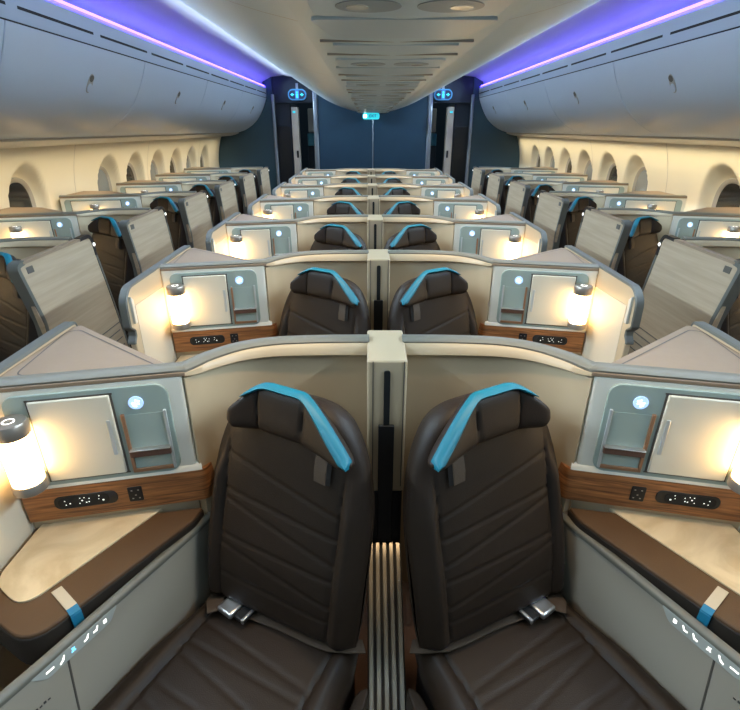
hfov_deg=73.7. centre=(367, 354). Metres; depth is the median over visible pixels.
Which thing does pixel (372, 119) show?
trim
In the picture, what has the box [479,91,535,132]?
bin
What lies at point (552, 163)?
window
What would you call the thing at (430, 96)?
trim
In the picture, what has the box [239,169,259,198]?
seat
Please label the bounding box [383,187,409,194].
seat
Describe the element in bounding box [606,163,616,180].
window
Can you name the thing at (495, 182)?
privacy wing
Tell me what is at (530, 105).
bin
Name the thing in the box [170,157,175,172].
window
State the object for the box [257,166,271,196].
privacy wing
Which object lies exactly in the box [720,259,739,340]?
seat
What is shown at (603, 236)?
privacy wing
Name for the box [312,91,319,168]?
trim
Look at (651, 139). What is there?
trim
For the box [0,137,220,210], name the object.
wall
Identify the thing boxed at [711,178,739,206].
window
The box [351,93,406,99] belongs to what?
unit
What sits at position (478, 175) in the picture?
privacy wing
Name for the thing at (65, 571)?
side table
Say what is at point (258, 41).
ceiling
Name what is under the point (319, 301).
seat
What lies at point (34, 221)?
console
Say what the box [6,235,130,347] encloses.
privacy wing
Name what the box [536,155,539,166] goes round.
window
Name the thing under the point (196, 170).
console
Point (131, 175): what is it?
window
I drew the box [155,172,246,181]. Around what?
console
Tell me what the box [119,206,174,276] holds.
privacy wing
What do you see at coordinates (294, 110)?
door frame
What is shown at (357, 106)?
unit
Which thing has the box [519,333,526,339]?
power socket
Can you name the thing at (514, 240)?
table lamp
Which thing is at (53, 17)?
trim
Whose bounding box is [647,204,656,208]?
table lamp
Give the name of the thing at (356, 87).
unit
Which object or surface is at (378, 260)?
post
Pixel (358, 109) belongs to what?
unit
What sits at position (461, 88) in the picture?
trim
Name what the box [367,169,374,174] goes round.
post
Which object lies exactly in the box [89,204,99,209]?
table lamp
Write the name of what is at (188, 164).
window
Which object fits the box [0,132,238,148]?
trim
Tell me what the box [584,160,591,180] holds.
window
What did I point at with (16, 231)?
table lamp
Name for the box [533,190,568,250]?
privacy wing
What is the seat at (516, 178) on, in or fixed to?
on the floor
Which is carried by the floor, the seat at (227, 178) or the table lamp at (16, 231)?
the seat at (227, 178)
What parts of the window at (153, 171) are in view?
pane, frame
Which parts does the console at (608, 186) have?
panel, cabinet door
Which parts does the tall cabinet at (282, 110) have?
cabinet door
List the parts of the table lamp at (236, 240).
lamp shade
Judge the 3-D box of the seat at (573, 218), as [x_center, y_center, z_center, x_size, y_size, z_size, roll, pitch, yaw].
[1.952,-0.723,4.279,0.602,1.183,0.762,-11,27,-23]
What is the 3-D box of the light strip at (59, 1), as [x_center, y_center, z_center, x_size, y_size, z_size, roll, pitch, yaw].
[-1.737,-2.447,3.762,0.030,0.028,10.080,0,25,0]
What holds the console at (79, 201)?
on the floor
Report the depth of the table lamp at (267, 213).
3.95 m
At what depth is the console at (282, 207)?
4.05 m
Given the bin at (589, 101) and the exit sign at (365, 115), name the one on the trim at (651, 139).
the bin at (589, 101)
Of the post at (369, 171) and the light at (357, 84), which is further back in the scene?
the post at (369, 171)
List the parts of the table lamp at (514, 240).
lamp shade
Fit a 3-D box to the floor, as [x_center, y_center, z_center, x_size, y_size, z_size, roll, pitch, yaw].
[0.050,-0.899,6.080,5.700,0.001,14.200,0,25,0]
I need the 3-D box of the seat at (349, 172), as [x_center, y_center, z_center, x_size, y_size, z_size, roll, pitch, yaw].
[-0.282,-1.908,6.860,0.602,1.183,0.762,11,27,23]
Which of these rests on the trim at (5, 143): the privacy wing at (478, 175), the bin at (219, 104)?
the bin at (219, 104)
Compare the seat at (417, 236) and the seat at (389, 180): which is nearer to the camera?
the seat at (417, 236)
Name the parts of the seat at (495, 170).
backrest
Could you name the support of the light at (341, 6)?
on the ceiling panel
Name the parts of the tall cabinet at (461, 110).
cabinet door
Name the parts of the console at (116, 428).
wing panel, cabinet door, control panel, panel, door handle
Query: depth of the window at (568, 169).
6.86 m
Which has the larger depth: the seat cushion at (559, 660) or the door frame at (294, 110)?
the door frame at (294, 110)
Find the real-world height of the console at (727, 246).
1.101 m
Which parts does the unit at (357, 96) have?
blank panel, speaker panel, panel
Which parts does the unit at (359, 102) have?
blank panel, speaker panel, panel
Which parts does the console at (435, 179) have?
panel, cabinet door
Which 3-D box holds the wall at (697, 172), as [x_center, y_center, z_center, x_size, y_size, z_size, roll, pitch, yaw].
[2.694,-1.039,4.420,0.249,1.640,10.100,0,25,0]
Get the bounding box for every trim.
[0,0,265,97]
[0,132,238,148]
[271,94,279,185]
[272,75,312,102]
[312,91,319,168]
[372,119,373,168]
[425,93,432,168]
[433,76,473,102]
[465,94,474,184]
[479,0,739,97]
[506,132,739,146]
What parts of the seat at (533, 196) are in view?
backrest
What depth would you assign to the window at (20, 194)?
3.90 m
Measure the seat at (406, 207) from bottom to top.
1.183 m
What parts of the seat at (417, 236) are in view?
backrest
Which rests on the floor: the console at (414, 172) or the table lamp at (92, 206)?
the console at (414, 172)
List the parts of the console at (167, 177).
cabinet door, panel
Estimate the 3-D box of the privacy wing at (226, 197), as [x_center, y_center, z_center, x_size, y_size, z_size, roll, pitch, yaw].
[-1.518,-1.509,5.488,0.053,0.806,0.794,0,25,0]
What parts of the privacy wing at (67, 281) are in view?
number plate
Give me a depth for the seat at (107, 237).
3.35 m
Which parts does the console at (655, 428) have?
door handle, panel, control panel, cabinet door, wing panel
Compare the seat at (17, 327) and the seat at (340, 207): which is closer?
the seat at (17, 327)
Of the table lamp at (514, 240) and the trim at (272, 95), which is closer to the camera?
the table lamp at (514, 240)
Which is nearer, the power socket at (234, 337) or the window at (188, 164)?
the power socket at (234, 337)
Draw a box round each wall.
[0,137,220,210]
[219,77,519,193]
[290,103,454,172]
[517,136,739,211]
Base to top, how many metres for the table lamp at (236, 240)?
0.189 m
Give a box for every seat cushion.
[93,593,357,709]
[415,597,685,709]
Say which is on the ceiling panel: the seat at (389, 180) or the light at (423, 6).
the light at (423, 6)
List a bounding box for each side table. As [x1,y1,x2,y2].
[0,508,203,664]
[175,354,197,361]
[567,508,739,653]
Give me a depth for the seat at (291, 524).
1.18 m
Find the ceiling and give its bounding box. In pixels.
[62,0,703,112]
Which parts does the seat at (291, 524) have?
backrest, seat, armrest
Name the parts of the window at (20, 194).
pane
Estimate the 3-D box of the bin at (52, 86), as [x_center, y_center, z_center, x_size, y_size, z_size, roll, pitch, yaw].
[-2.068,-1.695,3.200,0.684,0.549,1.622,0,25,0]
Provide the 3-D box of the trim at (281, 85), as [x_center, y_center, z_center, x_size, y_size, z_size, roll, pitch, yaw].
[-1.260,-4.567,8.412,0.720,0.480,0.060,0,25,0]
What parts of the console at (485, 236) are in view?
panel, cabinet door, wing panel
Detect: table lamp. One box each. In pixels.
[0,414,49,498]
[9,226,23,237]
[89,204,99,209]
[166,283,190,330]
[230,235,243,258]
[263,209,272,217]
[475,209,483,218]
[507,235,520,258]
[567,283,592,330]
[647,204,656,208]
[726,226,739,237]
[727,453,739,494]
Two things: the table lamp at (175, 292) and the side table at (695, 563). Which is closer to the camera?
the side table at (695, 563)
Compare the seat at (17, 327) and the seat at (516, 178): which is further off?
the seat at (516, 178)
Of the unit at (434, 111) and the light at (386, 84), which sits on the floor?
the unit at (434, 111)
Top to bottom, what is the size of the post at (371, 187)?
1.192 m
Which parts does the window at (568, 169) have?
pane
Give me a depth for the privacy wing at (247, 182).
6.17 m
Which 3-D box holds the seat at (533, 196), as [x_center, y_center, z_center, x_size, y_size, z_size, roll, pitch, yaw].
[1.952,-1.161,5.233,0.602,1.183,0.762,-11,27,-23]
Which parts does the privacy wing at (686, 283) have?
number plate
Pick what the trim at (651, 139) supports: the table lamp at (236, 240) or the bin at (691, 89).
the bin at (691, 89)
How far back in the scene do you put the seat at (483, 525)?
1.18 m
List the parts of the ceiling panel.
blank panel, speaker panel, panel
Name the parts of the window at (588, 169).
frame, pane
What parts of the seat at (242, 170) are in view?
backrest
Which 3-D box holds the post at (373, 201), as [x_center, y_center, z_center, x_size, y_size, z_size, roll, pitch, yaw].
[0.050,-0.800,4.436,0.102,1.192,0.218,0,25,0]
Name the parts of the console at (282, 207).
wing panel, cabinet door, panel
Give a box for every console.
[0,207,150,238]
[0,237,71,259]
[0,321,368,709]
[59,191,196,211]
[116,180,226,192]
[118,245,368,507]
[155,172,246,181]
[184,167,262,174]
[206,212,367,259]
[247,194,367,218]
[272,182,367,197]
[288,174,367,184]
[300,168,367,175]
[374,168,442,175]
[375,174,454,184]
[377,182,472,197]
[379,194,500,218]
[382,212,547,258]
[388,245,643,508]
[400,321,739,709]
[479,167,557,174]
[495,172,587,181]
[517,180,628,192]
[549,191,686,211]
[598,207,739,241]
[682,237,739,258]
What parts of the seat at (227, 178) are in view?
backrest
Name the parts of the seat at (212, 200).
backrest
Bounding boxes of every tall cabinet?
[275,103,295,183]
[448,103,470,183]
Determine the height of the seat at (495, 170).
1.183 m
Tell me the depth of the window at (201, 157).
8.17 m
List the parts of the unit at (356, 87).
blank panel, speaker panel, panel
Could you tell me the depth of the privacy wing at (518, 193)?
5.26 m
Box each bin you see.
[0,19,3,55]
[0,20,144,139]
[93,62,206,136]
[167,81,242,134]
[212,91,265,132]
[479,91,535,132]
[505,81,583,134]
[544,62,663,136]
[613,28,739,138]
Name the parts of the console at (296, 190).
wing panel, cabinet door, panel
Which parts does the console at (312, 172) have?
cabinet door, panel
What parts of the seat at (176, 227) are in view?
backrest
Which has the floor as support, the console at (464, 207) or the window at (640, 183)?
the console at (464, 207)
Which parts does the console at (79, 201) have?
cabinet door, panel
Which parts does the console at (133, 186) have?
cabinet door, panel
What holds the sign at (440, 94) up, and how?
hanging from the ceiling
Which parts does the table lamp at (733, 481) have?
lamp shade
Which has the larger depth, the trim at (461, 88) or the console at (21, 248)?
the trim at (461, 88)
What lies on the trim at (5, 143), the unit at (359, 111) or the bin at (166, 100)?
the bin at (166, 100)
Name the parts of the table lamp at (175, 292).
lamp shade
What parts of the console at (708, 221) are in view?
panel, cabinet door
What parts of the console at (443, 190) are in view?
panel, cabinet door, wing panel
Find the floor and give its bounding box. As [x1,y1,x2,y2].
[355,582,416,702]
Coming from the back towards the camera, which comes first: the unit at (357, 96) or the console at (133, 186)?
the console at (133, 186)
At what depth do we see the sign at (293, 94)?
8.33 m
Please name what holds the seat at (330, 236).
on the floor
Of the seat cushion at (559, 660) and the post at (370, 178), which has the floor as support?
the post at (370, 178)
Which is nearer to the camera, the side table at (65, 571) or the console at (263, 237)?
the side table at (65, 571)
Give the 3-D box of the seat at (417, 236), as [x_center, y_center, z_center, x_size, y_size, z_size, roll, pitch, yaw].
[0.382,-0.155,3.043,0.602,1.183,0.762,-11,27,-23]
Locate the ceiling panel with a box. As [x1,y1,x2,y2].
[307,0,515,54]
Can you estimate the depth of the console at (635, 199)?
4.31 m
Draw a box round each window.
[8,177,35,206]
[98,166,112,190]
[126,163,136,180]
[150,160,157,180]
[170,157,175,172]
[186,155,190,167]
[200,154,203,166]
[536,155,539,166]
[550,156,554,167]
[565,158,571,172]
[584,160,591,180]
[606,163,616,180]
[632,166,647,191]
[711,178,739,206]
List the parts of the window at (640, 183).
pane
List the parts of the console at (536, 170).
panel, cabinet door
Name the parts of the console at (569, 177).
panel, cabinet door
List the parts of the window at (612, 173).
pane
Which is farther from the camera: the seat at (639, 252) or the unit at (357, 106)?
the unit at (357, 106)
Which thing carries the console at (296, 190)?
on the floor
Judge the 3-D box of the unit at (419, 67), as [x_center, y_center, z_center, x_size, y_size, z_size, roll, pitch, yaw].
[0.090,-1.328,2.315,0.470,0.013,0.936,0,25,0]
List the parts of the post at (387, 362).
slide panel, post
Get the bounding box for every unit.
[308,108,314,168]
[335,58,445,80]
[346,81,419,92]
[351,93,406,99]
[354,100,398,104]
[356,105,393,108]
[358,109,389,110]
[359,111,386,112]
[430,108,436,168]
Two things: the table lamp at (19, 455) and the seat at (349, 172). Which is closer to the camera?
the table lamp at (19, 455)
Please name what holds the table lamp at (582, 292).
on the console at (530, 297)
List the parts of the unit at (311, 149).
teal drawer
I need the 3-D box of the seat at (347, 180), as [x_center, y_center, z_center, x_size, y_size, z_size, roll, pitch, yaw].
[-0.282,-1.470,5.905,0.602,1.183,0.762,11,27,23]
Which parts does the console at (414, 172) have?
panel, cabinet door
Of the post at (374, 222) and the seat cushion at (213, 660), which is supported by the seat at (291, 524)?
the seat cushion at (213, 660)
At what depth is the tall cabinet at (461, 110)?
8.86 m
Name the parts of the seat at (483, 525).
armrest, seat, backrest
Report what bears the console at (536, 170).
on the floor
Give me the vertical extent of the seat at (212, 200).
1.183 m
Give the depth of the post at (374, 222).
3.18 m
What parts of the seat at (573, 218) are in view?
backrest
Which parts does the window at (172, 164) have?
pane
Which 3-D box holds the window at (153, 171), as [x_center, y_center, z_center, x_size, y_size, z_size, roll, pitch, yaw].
[-2.748,-2.278,6.304,0.028,0.430,0.344,0,25,0]
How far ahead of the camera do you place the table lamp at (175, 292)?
2.07 m
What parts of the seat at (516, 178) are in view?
backrest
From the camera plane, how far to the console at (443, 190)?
5.00 m
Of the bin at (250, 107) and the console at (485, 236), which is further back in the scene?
the bin at (250, 107)
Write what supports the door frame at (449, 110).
attached to the wall at (399, 135)
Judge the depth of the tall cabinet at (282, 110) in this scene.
8.85 m
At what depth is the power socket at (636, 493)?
1.28 m
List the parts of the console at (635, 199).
panel, cabinet door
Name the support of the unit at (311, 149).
on the floor
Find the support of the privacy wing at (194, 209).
attached to the seat at (176, 227)
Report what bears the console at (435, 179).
on the floor
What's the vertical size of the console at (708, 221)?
1.101 m
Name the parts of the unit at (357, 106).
speaker panel, panel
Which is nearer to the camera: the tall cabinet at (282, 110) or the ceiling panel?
the ceiling panel
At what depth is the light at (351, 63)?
1.99 m
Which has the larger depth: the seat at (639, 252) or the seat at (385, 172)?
the seat at (385, 172)
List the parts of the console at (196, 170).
cabinet door, panel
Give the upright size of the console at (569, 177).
1.101 m
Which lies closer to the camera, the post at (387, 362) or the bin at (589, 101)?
the post at (387, 362)
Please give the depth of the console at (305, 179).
5.96 m
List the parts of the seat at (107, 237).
backrest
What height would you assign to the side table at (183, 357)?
0.094 m
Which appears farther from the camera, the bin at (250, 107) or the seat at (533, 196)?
the bin at (250, 107)
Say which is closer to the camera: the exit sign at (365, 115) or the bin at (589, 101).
the bin at (589, 101)
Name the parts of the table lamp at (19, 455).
lamp shade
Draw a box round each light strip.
[55,0,263,85]
[480,0,712,86]
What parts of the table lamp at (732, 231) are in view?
lamp shade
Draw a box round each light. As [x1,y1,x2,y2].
[335,0,401,12]
[350,62,385,65]
[357,84,378,85]
[386,84,408,85]
[394,62,428,65]
[417,0,484,12]
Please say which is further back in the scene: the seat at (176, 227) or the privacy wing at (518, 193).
the privacy wing at (518, 193)
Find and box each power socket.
[127,486,143,501]
[230,333,238,342]
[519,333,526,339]
[629,486,646,501]
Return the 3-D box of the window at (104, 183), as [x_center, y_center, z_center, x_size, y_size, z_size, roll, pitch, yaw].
[-2.748,-1.736,5.123,0.028,0.430,0.344,0,25,0]
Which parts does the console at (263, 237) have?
wing panel, cabinet door, panel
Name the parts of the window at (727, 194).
pane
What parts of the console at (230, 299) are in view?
wing panel, cabinet door, control panel, panel, door handle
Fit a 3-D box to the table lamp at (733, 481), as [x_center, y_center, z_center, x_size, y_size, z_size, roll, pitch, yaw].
[0.902,0.232,1.146,0.074,0.189,0.087,0,25,0]
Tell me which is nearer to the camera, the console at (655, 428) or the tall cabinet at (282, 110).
the console at (655, 428)
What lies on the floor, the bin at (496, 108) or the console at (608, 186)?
the console at (608, 186)
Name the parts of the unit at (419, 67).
blank panel, speaker panel, panel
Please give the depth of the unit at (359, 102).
5.01 m
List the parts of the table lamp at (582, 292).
lamp shade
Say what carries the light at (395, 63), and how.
on the unit at (419, 67)
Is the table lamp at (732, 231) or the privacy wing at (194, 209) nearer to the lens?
the table lamp at (732, 231)
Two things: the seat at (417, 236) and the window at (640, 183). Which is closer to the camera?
the seat at (417, 236)
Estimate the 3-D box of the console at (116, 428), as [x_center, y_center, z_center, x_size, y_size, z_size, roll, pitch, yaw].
[-0.498,0.605,1.243,0.914,1.103,0.911,3,25,6]
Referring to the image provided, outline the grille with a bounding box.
[367,543,405,709]
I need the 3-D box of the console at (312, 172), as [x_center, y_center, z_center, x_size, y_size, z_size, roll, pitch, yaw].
[-0.498,-2.024,6.968,0.914,1.103,0.911,3,25,6]
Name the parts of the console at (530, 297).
door handle, panel, control panel, cabinet door, wing panel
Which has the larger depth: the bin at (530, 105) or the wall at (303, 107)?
the wall at (303, 107)
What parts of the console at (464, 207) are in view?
panel, cabinet door, wing panel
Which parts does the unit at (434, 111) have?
teal drawer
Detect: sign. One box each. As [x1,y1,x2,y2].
[288,83,305,99]
[363,113,378,118]
[434,86,451,99]
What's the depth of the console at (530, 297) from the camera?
2.16 m
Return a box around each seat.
[0,252,38,361]
[88,216,134,347]
[93,382,374,709]
[150,196,186,250]
[189,184,219,226]
[218,176,243,213]
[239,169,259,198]
[278,267,370,335]
[310,224,366,250]
[327,201,363,214]
[335,187,361,194]
[341,178,360,182]
[345,171,359,174]
[382,171,395,173]
[382,178,401,182]
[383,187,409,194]
[383,201,419,214]
[384,224,439,249]
[387,267,477,334]
[403,382,685,709]
[482,169,502,195]
[500,176,524,214]
[525,184,554,222]
[559,196,596,247]
[617,216,661,288]
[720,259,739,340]
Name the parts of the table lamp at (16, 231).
lamp shade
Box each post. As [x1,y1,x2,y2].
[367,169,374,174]
[367,175,375,182]
[367,183,376,194]
[367,195,379,214]
[367,215,382,249]
[367,249,389,329]
[367,330,407,543]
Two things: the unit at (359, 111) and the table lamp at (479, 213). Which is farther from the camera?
the unit at (359, 111)
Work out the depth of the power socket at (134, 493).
1.28 m
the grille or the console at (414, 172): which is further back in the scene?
the console at (414, 172)
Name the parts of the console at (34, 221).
cabinet door, panel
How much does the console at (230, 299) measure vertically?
1.103 m
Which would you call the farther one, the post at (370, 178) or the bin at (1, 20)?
the post at (370, 178)
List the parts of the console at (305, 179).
cabinet door, panel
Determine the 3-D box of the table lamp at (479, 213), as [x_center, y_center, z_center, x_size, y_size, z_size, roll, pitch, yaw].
[0.902,-1.083,4.008,0.074,0.189,0.087,0,25,0]
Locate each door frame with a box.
[291,107,301,174]
[442,107,453,174]
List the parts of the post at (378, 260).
slide panel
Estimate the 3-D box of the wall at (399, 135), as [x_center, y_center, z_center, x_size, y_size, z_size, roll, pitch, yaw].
[0.050,-3.595,8.836,5.900,2.600,0.060,0,25,0]
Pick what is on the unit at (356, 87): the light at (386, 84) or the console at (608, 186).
the light at (386, 84)
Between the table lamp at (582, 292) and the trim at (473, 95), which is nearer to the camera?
the table lamp at (582, 292)
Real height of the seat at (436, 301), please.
1.183 m
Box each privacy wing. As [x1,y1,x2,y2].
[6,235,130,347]
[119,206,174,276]
[178,190,212,249]
[214,179,238,221]
[239,172,256,214]
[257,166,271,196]
[471,166,484,194]
[486,172,503,204]
[504,179,530,217]
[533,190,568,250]
[574,206,631,271]
[628,235,739,353]
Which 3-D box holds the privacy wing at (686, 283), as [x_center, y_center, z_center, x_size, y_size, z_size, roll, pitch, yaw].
[1.619,-0.195,2.625,0.053,0.806,0.794,0,25,0]
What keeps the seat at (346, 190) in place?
on the floor
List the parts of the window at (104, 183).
pane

